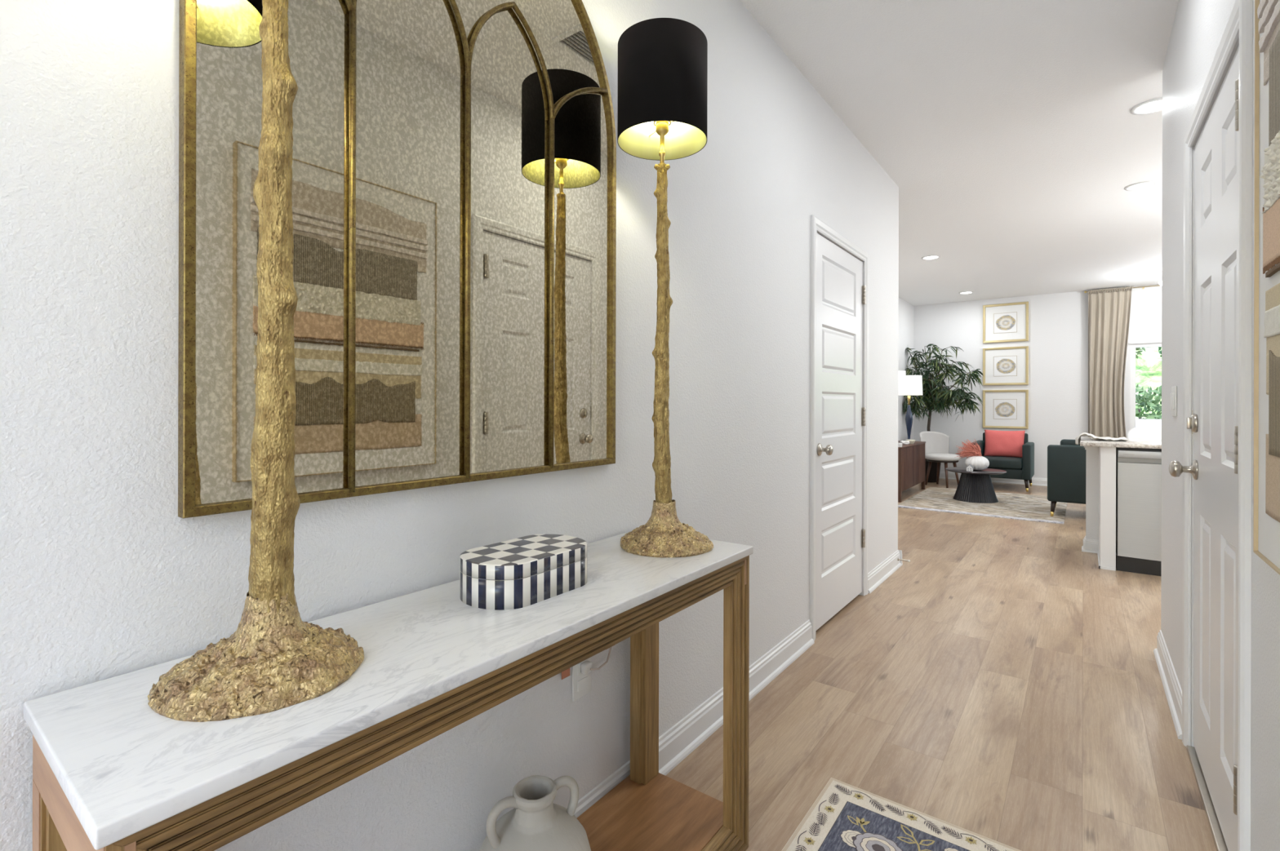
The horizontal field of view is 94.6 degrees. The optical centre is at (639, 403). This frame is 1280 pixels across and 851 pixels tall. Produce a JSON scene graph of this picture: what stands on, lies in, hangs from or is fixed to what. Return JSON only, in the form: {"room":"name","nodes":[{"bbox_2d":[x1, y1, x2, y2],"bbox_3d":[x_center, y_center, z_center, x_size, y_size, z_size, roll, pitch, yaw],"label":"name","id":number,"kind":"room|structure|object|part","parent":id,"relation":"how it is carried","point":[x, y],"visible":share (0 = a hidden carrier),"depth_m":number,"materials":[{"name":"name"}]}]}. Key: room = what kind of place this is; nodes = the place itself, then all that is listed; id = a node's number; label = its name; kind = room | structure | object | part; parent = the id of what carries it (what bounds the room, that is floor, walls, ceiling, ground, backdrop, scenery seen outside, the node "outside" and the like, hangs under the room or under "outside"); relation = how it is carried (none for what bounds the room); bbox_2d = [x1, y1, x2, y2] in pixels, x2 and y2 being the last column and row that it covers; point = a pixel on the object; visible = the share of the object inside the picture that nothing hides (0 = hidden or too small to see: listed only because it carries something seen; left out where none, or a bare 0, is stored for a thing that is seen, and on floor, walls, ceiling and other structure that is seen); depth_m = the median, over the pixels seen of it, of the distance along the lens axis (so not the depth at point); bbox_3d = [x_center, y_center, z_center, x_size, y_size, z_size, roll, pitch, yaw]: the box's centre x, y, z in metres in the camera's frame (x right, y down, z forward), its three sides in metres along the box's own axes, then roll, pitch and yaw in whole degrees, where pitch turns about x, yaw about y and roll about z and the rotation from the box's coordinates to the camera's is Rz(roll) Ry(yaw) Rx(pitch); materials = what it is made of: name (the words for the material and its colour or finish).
{"room":"entrance hallway","nodes":[
{"label":"entrance hallway","id":0,"kind":"room"},
{"bbox_2d":[0,0,898,850],"bbox_3d":[0.074,-0.200,2.007,0.145,2.740,5.799,0,0,37],"label":"wall","id":1,"kind":"structure","parent":0,"point":[102,577],"depth_m":1.17,"materials":[{"name":"white paint"}]},
{"bbox_2d":[177,0,616,518],"bbox_3d":[-0.373,-0.516,1.265,0.027,1.370,0.996,0,0,37],"label":"mirror","id":2,"kind":"object","parent":1,"relation":"attached to","point":[454,188],"visible":1,"depth_m":1.16,"materials":[{"name":"brown metal"}]},
{"bbox_2d":[572,657,591,702],"bbox_3d":[-0.154,0.727,1.578,0.008,0.115,0.072,0,0,37],"label":"wall outlet","id":3,"kind":"object","parent":1,"relation":"attached to","point":[581,683],"visible":0.75,"depth_m":1.56,"materials":[{"name":"white plastic"}]},
{"bbox_2d":[577,676,587,692],"bbox_3d":[-0.152,0.750,1.576,0.002,0.028,0.040,0,0,37],"label":"receptacle","id":4,"kind":"object","parent":3,"relation":"attached to","point":[582,681],"depth_m":1.58,"materials":[{"name":"white plastic"}]},
{"bbox_2d":[577,659,588,675],"bbox_3d":[-0.152,0.705,1.576,0.002,0.028,0.040,0,0,37],"label":"receptacle","id":5,"kind":"object","parent":3,"relation":"attached to","point":[579,664],"depth_m":1.56,"materials":[{"name":"white plastic"}]},
{"bbox_2d":[561,645,613,679],"bbox_3d":[-0.127,0.561,1.578,0.044,0.313,0.197,0,0,37],"label":"lamp cord","id":6,"kind":"object","parent":1,"relation":"attached to","point":[586,668],"visible":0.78,"depth_m":1.56,"materials":[{"name":"white plastic"}]},
{"bbox_3d":[-0.099,0.557,1.607,0.031,0.305,0.108,0,0,21],"label":"cord","id":7,"kind":"part","parent":6,"relation":"part of","materials":[{"name":"white plastic"}]},
{"bbox_2d":[573,619,814,818],"bbox_3d":[-0.381,1.114,1.263,0.027,0.110,4.066,0,0,37],"label":"baseboard","id":8,"kind":"structure","parent":1,"relation":"attached to","point":[687,735],"depth_m":2.07,"materials":[{"name":"paint"}]},
{"bbox_2d":[809,214,868,641],"bbox_3d":[1.097,0.125,3.287,0.176,2.096,0.931,0,0,37],"label":"door","id":9,"kind":"structure","parent":1,"relation":"in","point":[839,268],"depth_m":3.23,"materials":[{"name":"paint"}]},
{"bbox_3d":[0.940,0.238,2.989,0.069,0.065,0.065,0,0,37],"label":"knob","id":10,"kind":"part","parent":9,"relation":"part of","materials":[{"name":"silver metal"}]},
{"bbox_2d":[867,550,902,593],"bbox_3d":[1.643,1.119,3.958,0.027,0.110,0.790,0,0,37],"label":"baseboard","id":11,"kind":"structure","parent":1,"relation":"attached to","point":[877,576],"depth_m":3.91,"materials":[{"name":"paint"}]},
{"bbox_2d":[897,558,910,562],"bbox_3d":[1.878,1.120,4.202,0.081,0.022,0.021,0,0,37],"label":"door stop","id":12,"kind":"object","parent":1,"relation":"attached to","point":[908,561],"visible":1,"depth_m":4.20,"materials":[{"name":"silver metal"}]},
{"bbox_2d":[897,297,914,440],"bbox_3d":[2.653,-0.193,7.244,0.100,2.740,5.673,0,0,37],"label":"wall","id":13,"kind":"structure","parent":0,"point":[906,310],"depth_m":8.97,"materials":[{"name":"white paint"}]},
{"bbox_2d":[665,478,1217,850],"bbox_3d":[3.250,1.208,3.167,6.100,0.060,11.772,0,0,37],"label":"floor","id":14,"kind":"structure","parent":0,"point":[1004,686],"depth_m":2.28,"materials":[{"name":"brown wood"}]},
{"bbox_2d":[23,531,753,850],"bbox_3d":[-0.238,0.773,1.149,0.367,0.794,1.297,0,0,37],"label":"console table","id":15,"kind":"object","parent":14,"relation":"on","point":[111,772],"visible":0.91,"depth_m":0.82,"materials":[{"name":"stone"}]},
{"bbox_3d":[-0.715,0.782,0.754,0.065,0.772,0.076,0,0,37],"label":"leg","id":16,"kind":"part","parent":15,"relation":"part of","materials":[{"name":"brown wood"}]},
{"bbox_3d":[-0.616,0.435,0.646,0.350,0.076,0.023,0,0,37],"label":"rail","id":17,"kind":"part","parent":15,"relation":"part of","materials":[{"name":"brown wood"}]},
{"bbox_3d":[-0.473,0.783,0.573,0.036,0.772,0.076,0,0,37],"label":"leg","id":18,"kind":"part","parent":15,"relation":"part of","materials":[{"name":"brown wood"}]},
{"bbox_2d":[147,0,364,722],"bbox_3d":[-0.512,-0.277,0.813,0.255,1.304,0.246,0,0,37],"label":"lamp","id":19,"kind":"object","parent":15,"relation":"on","point":[274,660],"visible":1,"depth_m":0.78,"materials":[{"name":"gold metal"}]},
{"bbox_3d":[-0.497,-0.146,0.806,0.094,0.954,0.072,0,0,37],"label":"branch stem","id":20,"kind":"part","parent":19,"relation":"part of","materials":[{"name":"gold metal"}]},
{"bbox_2d":[459,534,587,610],"bbox_3d":[-0.231,0.335,1.201,0.168,0.082,0.272,0,0,37],"label":"box","id":21,"kind":"object","parent":15,"relation":"on","point":[525,571],"visible":1,"depth_m":1.12,"materials":[{"name":"ceramic"}]},
{"bbox_3d":[-0.231,0.308,1.201,0.168,0.027,0.272,0,0,37],"label":"box lid","id":22,"kind":"part","parent":21,"relation":"part of","materials":[{"name":"ceramic"}]},
{"bbox_2d":[480,775,591,850],"bbox_3d":[-0.222,0.946,1.243,0.242,0.273,0.241,0,0,10],"label":"jug","id":23,"kind":"object","parent":15,"relation":"on","point":[535,824],"visible":1,"depth_m":1.21,"materials":[{"name":"white ceramic"}]},
{"bbox_3d":[-0.278,0.860,1.206,0.073,0.101,0.019,0,0,-33],"label":"handle","id":24,"kind":"part","parent":23,"relation":"part of","materials":[{"name":"white ceramic"}]},
{"bbox_3d":[-0.166,0.860,1.280,0.073,0.101,0.019,0,0,-33],"label":"handle","id":25,"kind":"part","parent":23,"relation":"part of","materials":[{"name":"white ceramic"}]},
{"bbox_3d":[0.009,0.784,1.718,0.065,0.772,0.076,0,0,37],"label":"leg","id":26,"kind":"part","parent":15,"relation":"part of","materials":[{"name":"brown wood"}]},
{"bbox_2d":[577,773,723,850],"bbox_3d":[-0.246,1.095,1.168,0.316,0.025,1.260,0,0,37],"label":"shelf","id":27,"kind":"object","parent":15,"relation":"attached to","point":[659,812],"depth_m":1.54,"materials":[{"name":"brown wood"}]},
{"bbox_2d":[617,17,713,557],"bbox_3d":[0.064,-0.275,1.553,0.264,1.304,0.247,0,0,-39],"label":"lamp","id":28,"kind":"object","parent":15,"relation":"on","point":[662,100],"visible":1,"depth_m":1.49,"materials":[{"name":"gold metal"}]},
{"bbox_3d":[0.058,-0.677,1.537,0.034,0.130,0.034,0,0,37],"label":"socket stem","id":29,"kind":"part","parent":28,"relation":"part of","materials":[{"name":"gold metal"}]},
{"bbox_3d":[0.061,-0.145,1.551,0.064,0.954,0.078,0,0,37],"label":"branch stem","id":30,"kind":"part","parent":28,"relation":"part of","materials":[{"name":"gold metal"}]},
{"bbox_3d":[0.058,-0.804,1.537,0.233,0.248,0.233,0,0,37],"label":"lamp shade","id":31,"kind":"part","parent":28,"relation":"part of","materials":[{"name":"black fabric"}]},
{"bbox_3d":[-0.112,1.127,1.054,0.036,0.085,1.281,0,0,37],"label":"rail","id":32,"kind":"part","parent":15,"relation":"part of","materials":[{"name":"brown wood"}]},
{"bbox_3d":[0.250,0.784,1.536,0.036,0.772,0.076,0,0,37],"label":"leg","id":33,"kind":"part","parent":15,"relation":"part of","materials":[{"name":"brown wood"}]},
{"bbox_3d":[0.140,0.436,1.653,0.350,0.076,0.022,0,0,37],"label":"rail","id":34,"kind":"part","parent":15,"relation":"part of","materials":[{"name":"brown wood"}]},
{"bbox_2d":[782,777,1021,850],"bbox_3d":[0.215,1.166,0.698,0.760,0.010,2.278,0,0,37],"label":"runner rug","id":35,"kind":"object","parent":14,"relation":"on","point":[843,817],"visible":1,"depth_m":1.62,"materials":[{"name":"fabric"}]},
{"bbox_2d":[897,440,925,502],"bbox_3d":[3.331,0.853,7.645,0.411,0.652,1.362,0,0,37],"label":"sideboard","id":36,"kind":"object","parent":14,"relation":"on","point":[911,457],"visible":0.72,"depth_m":7.39,"materials":[{"name":"brown wood"}]},
{"bbox_3d":[3.081,0.862,7.015,0.042,0.632,0.042,0,0,37],"label":"leg","id":37,"kind":"part","parent":36,"relation":"part of","materials":[{"name":"brown wood"}]},
{"bbox_2d":[897,370,906,392],"bbox_3d":[3.078,0.070,7.218,0.324,0.912,0.324,0,0,37],"label":"table lamp","id":38,"kind":"object","parent":36,"relation":"on","point":[901,374],"visible":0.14,"depth_m":7.07,"materials":[{"name":"white fabric"}]},
{"bbox_2d":[899,440,909,444],"bbox_3d":[3.333,0.501,7.438,0.112,0.046,0.142,0,0,37],"label":"ornament","id":39,"kind":"object","parent":36,"relation":"on","point":[907,442],"visible":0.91,"depth_m":7.38,"materials":[{"name":"white ceramic"}]},
{"bbox_3d":[3.199,0.805,7.154,0.020,0.510,0.311,0,0,37],"label":"door","id":40,"kind":"part","parent":36,"relation":"part of","materials":[{"name":"brown wood"}]},
{"bbox_2d":[897,375,922,441],"bbox_3d":[3.523,0.086,7.734,0.324,0.882,0.324,0,0,37],"label":"table lamp","id":41,"kind":"object","parent":36,"relation":"on","point":[913,383],"visible":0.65,"depth_m":7.61,"materials":[{"name":"white fabric"}]},
{"bbox_3d":[3.524,-0.228,7.734,0.324,0.254,0.324,0,0,37],"label":"lamp shade","id":42,"kind":"part","parent":41,"relation":"part of","materials":[{"name":"white fabric"}]},
{"bbox_2d":[906,440,915,444],"bbox_3d":[3.479,0.501,7.591,0.110,0.052,0.110,0,0,37],"label":"bowl","id":43,"kind":"object","parent":36,"relation":"on","point":[911,442],"visible":0.84,"depth_m":7.55,"materials":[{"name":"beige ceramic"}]},
{"bbox_3d":[3.388,0.806,7.406,0.020,0.510,0.311,0,0,37],"label":"door","id":44,"kind":"part","parent":36,"relation":"part of","materials":[{"name":"brown wood"}]},
{"bbox_3d":[3.577,0.806,7.658,0.020,0.510,0.311,0,0,37],"label":"door","id":45,"kind":"part","parent":36,"relation":"part of","materials":[{"name":"brown wood"}]},
{"bbox_3d":[3.766,0.807,7.910,0.020,0.510,0.311,0,0,37],"label":"door","id":46,"kind":"part","parent":36,"relation":"part of","materials":[{"name":"brown wood"}]},
{"bbox_3d":[3.867,0.864,8.061,0.042,0.632,0.042,0,0,37],"label":"leg","id":47,"kind":"part","parent":36,"relation":"part of","materials":[{"name":"brown wood"}]},
{"bbox_2d":[919,431,960,488],"bbox_3d":[4.293,0.799,8.421,0.503,0.766,0.533,0,0,-25],"label":"chair","id":48,"kind":"object","parent":14,"relation":"on","point":[937,444],"visible":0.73,"depth_m":8.56,"materials":[{"name":"fabric"}]},
{"bbox_3d":[4.139,1.004,8.471,0.091,0.354,0.041,0,0,35],"label":"leg","id":49,"kind":"part","parent":48,"relation":"part of","materials":[{"name":"brown wood"}]},
{"bbox_3d":[4.236,0.606,8.583,0.503,0.380,0.183,0,0,-14],"label":"backrest","id":50,"kind":"part","parent":48,"relation":"part of","materials":[{"name":"grey fabric"}]},
{"bbox_3d":[4.318,1.005,8.555,0.041,0.354,0.091,0,0,5],"label":"leg","id":51,"kind":"part","parent":48,"relation":"part of","materials":[{"name":"brown wood"}]},
{"bbox_3d":[4.290,0.819,8.382,0.410,0.024,0.410,0,0,-25],"label":"seat frame","id":52,"kind":"part","parent":48,"relation":"part of","materials":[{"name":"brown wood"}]},
{"bbox_3d":[4.291,0.765,8.382,0.464,0.082,0.464,0,0,-25],"label":"seat","id":53,"kind":"part","parent":48,"relation":"part of","materials":[{"name":"grey fabric"}]},
{"bbox_3d":[4.262,1.004,8.208,0.041,0.354,0.091,0,0,5],"label":"leg","id":54,"kind":"part","parent":48,"relation":"part of","materials":[{"name":"brown wood"}]},
{"bbox_3d":[4.441,1.005,8.292,0.091,0.354,0.041,0,0,35],"label":"leg","id":55,"kind":"part","parent":48,"relation":"part of","materials":[{"name":"brown wood"}]},
{"bbox_2d":[902,343,985,482],"bbox_3d":[4.484,0.140,8.728,1.054,2.082,0.728,0,0,34],"label":"potted plant","id":56,"kind":"object","parent":14,"relation":"on","point":[931,399],"visible":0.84,"depth_m":8.71,"materials":[{"name":"green plant"}]},
{"bbox_3d":[4.346,1.016,8.890,0.330,0.330,0.330,0,0,37],"label":"pot","id":57,"kind":"part","parent":56,"relation":"part of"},
{"bbox_2d":[897,487,1066,524],"bbox_3d":[4.084,1.176,6.988,1.555,0.009,1.955,0,0,37],"label":"area rug","id":58,"kind":"object","parent":14,"relation":"on","point":[1009,506],"visible":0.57,"depth_m":6.73,"materials":[{"name":"beige carpet"}]},
{"bbox_2d":[945,466,1006,503],"bbox_3d":[4.047,0.990,7.126,0.642,0.362,0.642,0,0,37],"label":"coffee table","id":59,"kind":"object","parent":58,"relation":"on","point":[975,486],"visible":0.96,"depth_m":6.98,"materials":[{"name":"black wood"}]},
{"bbox_2d":[966,464,973,471],"bbox_3d":[3.909,0.768,6.999,0.072,0.082,0.046,0,0,37],"label":"house figurine","id":60,"kind":"object","parent":59,"relation":"on","point":[970,468],"visible":1,"depth_m":6.98,"materials":[{"name":"white ceramic"}]},
{"bbox_2d":[964,456,989,471],"bbox_3d":[4.046,0.722,7.090,0.252,0.174,0.256,0,0,-43],"label":"vase","id":61,"kind":"object","parent":59,"relation":"on","point":[978,463],"visible":0.88,"depth_m":7.00,"materials":[{"name":"white ceramic"}]},
{"bbox_2d":[954,439,982,458],"bbox_3d":[3.994,0.553,7.163,0.305,0.249,0.276,0,0,37],"label":"dried stems","id":62,"kind":"object","parent":61,"relation":"in","point":[971,451],"visible":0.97,"depth_m":7.11,"materials":[{"name":"plant"}]},
{"bbox_2d":[1047,439,1085,516],"bbox_3d":[4.707,0.778,6.184,0.700,0.791,0.745,0,0,37],"label":"velvet armchair","id":63,"kind":"object","parent":58,"relation":"on","point":[1066,461],"visible":0.4,"depth_m":6.01,"materials":[{"name":"green fabric"}]},
{"bbox_3d":[4.274,1.071,6.105,0.051,0.114,0.047,0,0,37],"label":"leg","id":64,"kind":"part","parent":63,"relation":"part of","materials":[{"name":"brown wood"}]},
{"bbox_2d":[1060,439,1079,445],"bbox_3d":[4.505,0.566,6.122,0.242,0.368,0.138,0,0,37],"label":"cushion","id":65,"kind":"object","parent":63,"relation":"on","point":[1064,442],"depth_m":6.10,"materials":[{"name":"green fabric"}]},
{"bbox_2d":[971,432,1034,492],"bbox_3d":[5.065,0.801,8.247,0.700,0.746,0.745,0,0,37],"label":"velvet armchair","id":66,"kind":"object","parent":14,"relation":"on","point":[1020,468],"visible":0.56,"depth_m":7.90,"materials":[{"name":"green fabric"}]},
{"bbox_3d":[4.816,0.784,8.419,0.095,0.467,0.710,0,0,37],"label":"armrest","id":67,"kind":"part","parent":66,"relation":"part of","materials":[{"name":"green fabric"}]},
{"bbox_2d":[982,456,1022,469],"bbox_3d":[5.024,0.817,8.193,0.506,0.128,0.610,0,0,37],"label":"seat cushion","id":68,"kind":"object","parent":66,"relation":"on","point":[995,462],"depth_m":7.94,"materials":[{"name":"green fabric"}]},
{"bbox_2d":[983,429,1025,457],"bbox_3d":[5.106,0.571,8.282,0.490,0.378,0.185,0,0,37],"label":"throw pillow","id":69,"kind":"object","parent":66,"relation":"on","point":[997,443],"visible":0.96,"depth_m":8.23,"materials":[{"name":"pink fabric"}]},
{"bbox_3d":[5.069,0.951,8.253,0.680,0.135,0.690,0,0,37],"label":"frame","id":70,"kind":"part","parent":66,"relation":"part of","materials":[{"name":"green fabric"}]},
{"bbox_3d":[5.250,0.724,8.493,0.550,0.590,0.130,0,0,37],"label":"backrest","id":71,"kind":"part","parent":66,"relation":"part of","materials":[{"name":"green fabric"}]},
{"bbox_3d":[5.111,1.073,7.814,0.051,0.114,0.047,0,0,37],"label":"leg","id":72,"kind":"part","parent":66,"relation":"part of","materials":[{"name":"brown wood"}]},
{"bbox_3d":[5.299,0.785,8.056,0.095,0.467,0.710,0,0,37],"label":"armrest","id":73,"kind":"part","parent":66,"relation":"part of","materials":[{"name":"green fabric"}]},
{"bbox_2d":[1097,446,1115,571],"bbox_3d":[4.187,0.747,3.855,1.890,0.868,0.560,0,0,37],"label":"base cabinet","id":74,"kind":"object","parent":14,"relation":"on","point":[1106,553],"visible":0.27,"depth_m":4.18,"materials":[{"name":"paint"}]},
{"bbox_3d":[3.465,1.170,4.391,0.094,0.018,0.552,0,0,37],"label":"shoe trim","id":75,"kind":"part","parent":74,"relation":"part of","materials":[{"name":"paint"}]},
{"bbox_2d":[1080,437,1161,448],"bbox_3d":[4.219,0.298,3.970,2.018,0.028,0.824,0,0,37],"label":"countertop","id":76,"kind":"structure","parent":74,"relation":"on","point":[1084,442],"depth_m":4.20,"materials":[{"name":"stone"}]},
{"bbox_2d":[1075,432,1127,444],"bbox_3d":[3.523,0.278,4.520,0.306,0.092,0.342,0,0,37],"label":"kitchen towel","id":77,"kind":"object","parent":76,"relation":"on","point":[1077,439],"visible":1,"depth_m":4.48,"materials":[{"name":"fabric"}]},
{"bbox_2d":[1115,447,1161,576],"bbox_3d":[3.748,0.748,4.172,0.607,0.864,0.564,0,0,37],"label":"dishwasher","id":78,"kind":"object","parent":14,"relation":"on","point":[1138,470],"visible":0.44,"depth_m":4.07,"materials":[{"name":"white metal"}]},
{"bbox_3d":[3.599,0.357,3.972,0.600,0.051,0.043,0,0,37],"label":"control panel","id":79,"kind":"part","parent":78,"relation":"part of","materials":[{"name":"silver metal"}]},
{"bbox_2d":[1127,425,1161,439],"bbox_3d":[4.472,0.689,4.957,0.516,0.985,0.523,0,0,-9],"label":"counter stool","id":80,"kind":"object","parent":14,"relation":"on","point":[1151,432],"visible":0.12,"depth_m":5.17,"materials":[{"name":"white wood"}]},
{"bbox_2d":[739,0,1178,306],"bbox_3d":[3.257,-1.611,3.167,6.100,0.100,11.772,0,0,37],"label":"ceiling","id":81,"kind":"structure","parent":0,"point":[1010,140],"depth_m":3.30,"materials":[{"name":"white paint"}]},
{"bbox_2d":[921,255,940,259],"bbox_3d":[3.116,-1.558,6.328,0.184,0.006,0.184,0,0,37],"label":"recessed light","id":82,"kind":"object","parent":81,"relation":"in","point":[928,257],"visible":1,"depth_m":6.32,"materials":[{"name":"paint"}]},
{"bbox_2d":[958,291,973,293],"bbox_3d":[4.600,-1.554,8.329,0.184,0.006,0.184,0,0,37],"label":"recessed light","id":83,"kind":"object","parent":81,"relation":"in","point":[964,292],"visible":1,"depth_m":8.30,"materials":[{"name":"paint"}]},
{"bbox_2d":[1124,181,1157,191],"bbox_3d":[3.595,-1.557,4.239,0.184,0.006,0.184,0,0,37],"label":"recessed light","id":84,"kind":"object","parent":81,"relation":"in","point":[1145,184],"visible":1,"depth_m":4.23,"materials":[{"name":"paint"}]},
{"bbox_2d":[1129,97,1162,115],"bbox_3d":[2.697,-1.559,3.105,0.184,0.006,0.184,0,0,37],"label":"recessed light","id":85,"kind":"object","parent":81,"relation":"in","point":[1153,105],"visible":0.74,"depth_m":3.11,"materials":[{"name":"paint"}]},
{"bbox_2d":[913,284,1161,478],"bbox_3d":[6.749,-0.183,7.803,5.978,2.740,0.140,0,0,37],"label":"wall","id":86,"kind":"structure","parent":0,"point":[1057,343],"depth_m":8.46,"materials":[{"name":"white paint"}]},
{"bbox_2d":[938,471,1047,486],"bbox_3d":[5.432,1.129,8.685,2.618,0.110,0.027,0,0,37],"label":"baseboard","id":87,"kind":"structure","parent":86,"relation":"attached to","point":[1035,481],"depth_m":8.69,"materials":[{"name":"paint"}]},
{"bbox_2d":[982,301,1028,343],"bbox_3d":[5.392,-1.183,8.717,0.574,0.570,0.029,0,0,37],"label":"framed print","id":88,"kind":"object","parent":86,"relation":"attached to","point":[1002,322],"visible":1,"depth_m":8.71,"materials":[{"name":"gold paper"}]},
{"bbox_2d":[982,390,1028,429],"bbox_3d":[5.388,0.092,8.717,0.574,0.568,0.029,0,0,37],"label":"framed print","id":89,"kind":"object","parent":86,"relation":"attached to","point":[1002,409],"visible":1,"depth_m":8.71,"materials":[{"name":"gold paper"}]},
{"bbox_2d":[982,346,1028,385],"bbox_3d":[5.390,-0.544,8.717,0.574,0.561,0.029,0,0,37],"label":"framed print","id":90,"kind":"object","parent":86,"relation":"attached to","point":[1004,366],"visible":0.99,"depth_m":8.71,"materials":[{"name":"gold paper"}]},
{"bbox_2d":[1084,284,1160,293],"bbox_3d":[7.141,-1.517,7.357,2.568,0.030,0.105,0,0,37],"label":"curtain rod","id":91,"kind":"object","parent":86,"relation":"attached to","point":[1156,285],"visible":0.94,"depth_m":7.74,"materials":[{"name":"gold metal"}]},
{"bbox_2d":[1087,285,1133,438],"bbox_3d":[6.311,-0.189,7.928,0.486,2.710,0.076,0,0,37],"label":"drapery panel","id":92,"kind":"object","parent":91,"relation":"hanging from","point":[1108,311],"visible":0.79,"depth_m":7.95,"materials":[{"name":"beige fabric"}]},
{"bbox_2d":[1128,341,1161,429],"bbox_3d":[7.307,0.190,7.351,1.900,1.997,0.112,0,0,37],"label":"window","id":93,"kind":"structure","parent":86,"relation":"in","point":[1145,358],"depth_m":7.82,"materials":[{"name":"glass"}]},
{"bbox_2d":[1085,449,1116,555],"bbox_3d":[4.371,0.747,4.144,1.982,0.868,0.122,0,0,37],"label":"wall","id":94,"kind":"structure","parent":0,"point":[1091,456],"depth_m":4.67,"materials":[{"name":"white paint"}]},
{"bbox_2d":[1081,536,1085,551],"bbox_3d":[3.566,1.130,4.745,0.027,0.099,0.165,0,0,37],"label":"baseboard","id":95,"kind":"structure","parent":94,"relation":"attached to","point":[1083,548],"depth_m":4.68,"materials":[{"name":"paint"}]},
{"bbox_2d":[1083,538,1098,553],"bbox_3d":[3.558,1.130,4.660,0.098,0.099,0.027,0,0,37],"label":"baseboard","id":96,"kind":"structure","parent":94,"relation":"attached to","point":[1091,546],"depth_m":4.66,"materials":[{"name":"paint"}]},
{"bbox_2d":[1084,446,1098,450],"bbox_3d":[3.601,0.341,4.721,0.099,0.060,0.164,0,0,37],"label":"cap","id":97,"kind":"object","parent":94,"relation":"attached to","point":[1094,448],"visible":0.48,"depth_m":4.66,"materials":[{"name":"paint"}]},
{"bbox_2d":[1160,0,1279,850],"bbox_3d":[1.026,-0.197,0.756,0.145,2.740,4.940,0,0,37],"label":"wall","id":98,"kind":"structure","parent":0,"point":[1198,28],"depth_m":2.04,"materials":[{"name":"white paint"}]},
{"bbox_2d":[1153,630,1182,740],"bbox_3d":[2.164,1.121,2.420,0.027,0.110,0.908,0,0,37],"label":"baseboard","id":99,"kind":"structure","parent":98,"relation":"attached to","point":[1172,689],"depth_m":2.36,"materials":[{"name":"paint"}]},
{"bbox_2d":[1170,386,1177,417],"bbox_3d":[2.137,-0.006,2.366,0.010,0.120,0.120,0,0,37],"label":"light switch","id":100,"kind":"object","parent":98,"relation":"attached to","point":[1174,389],"visible":1,"depth_m":2.33,"materials":[{"name":"white plastic"}]},
{"bbox_2d":[1186,745,1227,850],"bbox_3d":[1.647,1.167,1.643,0.102,0.014,0.830,0,0,37],"label":"trim","id":101,"kind":"structure","parent":98,"relation":"attached to","point":[1215,829],"depth_m":1.72,"materials":[{"name":"white wood"}]},
{"bbox_2d":[1168,0,1252,850],"bbox_3d":[1.637,0.124,1.653,0.175,2.101,0.942,0,0,37],"label":"door","id":102,"kind":"structure","parent":98,"relation":"in","point":[1215,469],"depth_m":1.59,"materials":[{"name":"paint"}]},
{"bbox_3d":[1.798,0.220,1.957,0.069,0.065,0.065,0,0,37],"label":"knob","id":103,"kind":"part","parent":102,"relation":"part of","materials":[{"name":"silver metal"}]},
{"bbox_2d":[1253,0,1279,574],"bbox_3d":[0.945,-0.316,0.803,0.041,1.202,0.804,0,0,37],"label":"wall art","id":104,"kind":"object","parent":98,"relation":"attached to","point":[1266,486],"visible":1,"depth_m":1.06,"materials":[{"name":"multicoloured fabric"}]},
{"bbox_3d":[1.311,-0.196,4.632,1.089,2.740,0.115,0,0,37],"label":"wall","id":105,"kind":"structure","parent":0,"visible":0},
{"bbox_2d":[898,550,902,564],"bbox_3d":[1.447,1.119,4.616,1.131,0.110,0.027,0,0,37],"label":"baseboard","id":106,"kind":"structure","parent":105,"relation":"attached to","point":[900,551],"depth_m":4.27,"materials":[{"name":"paint"}]}
]}

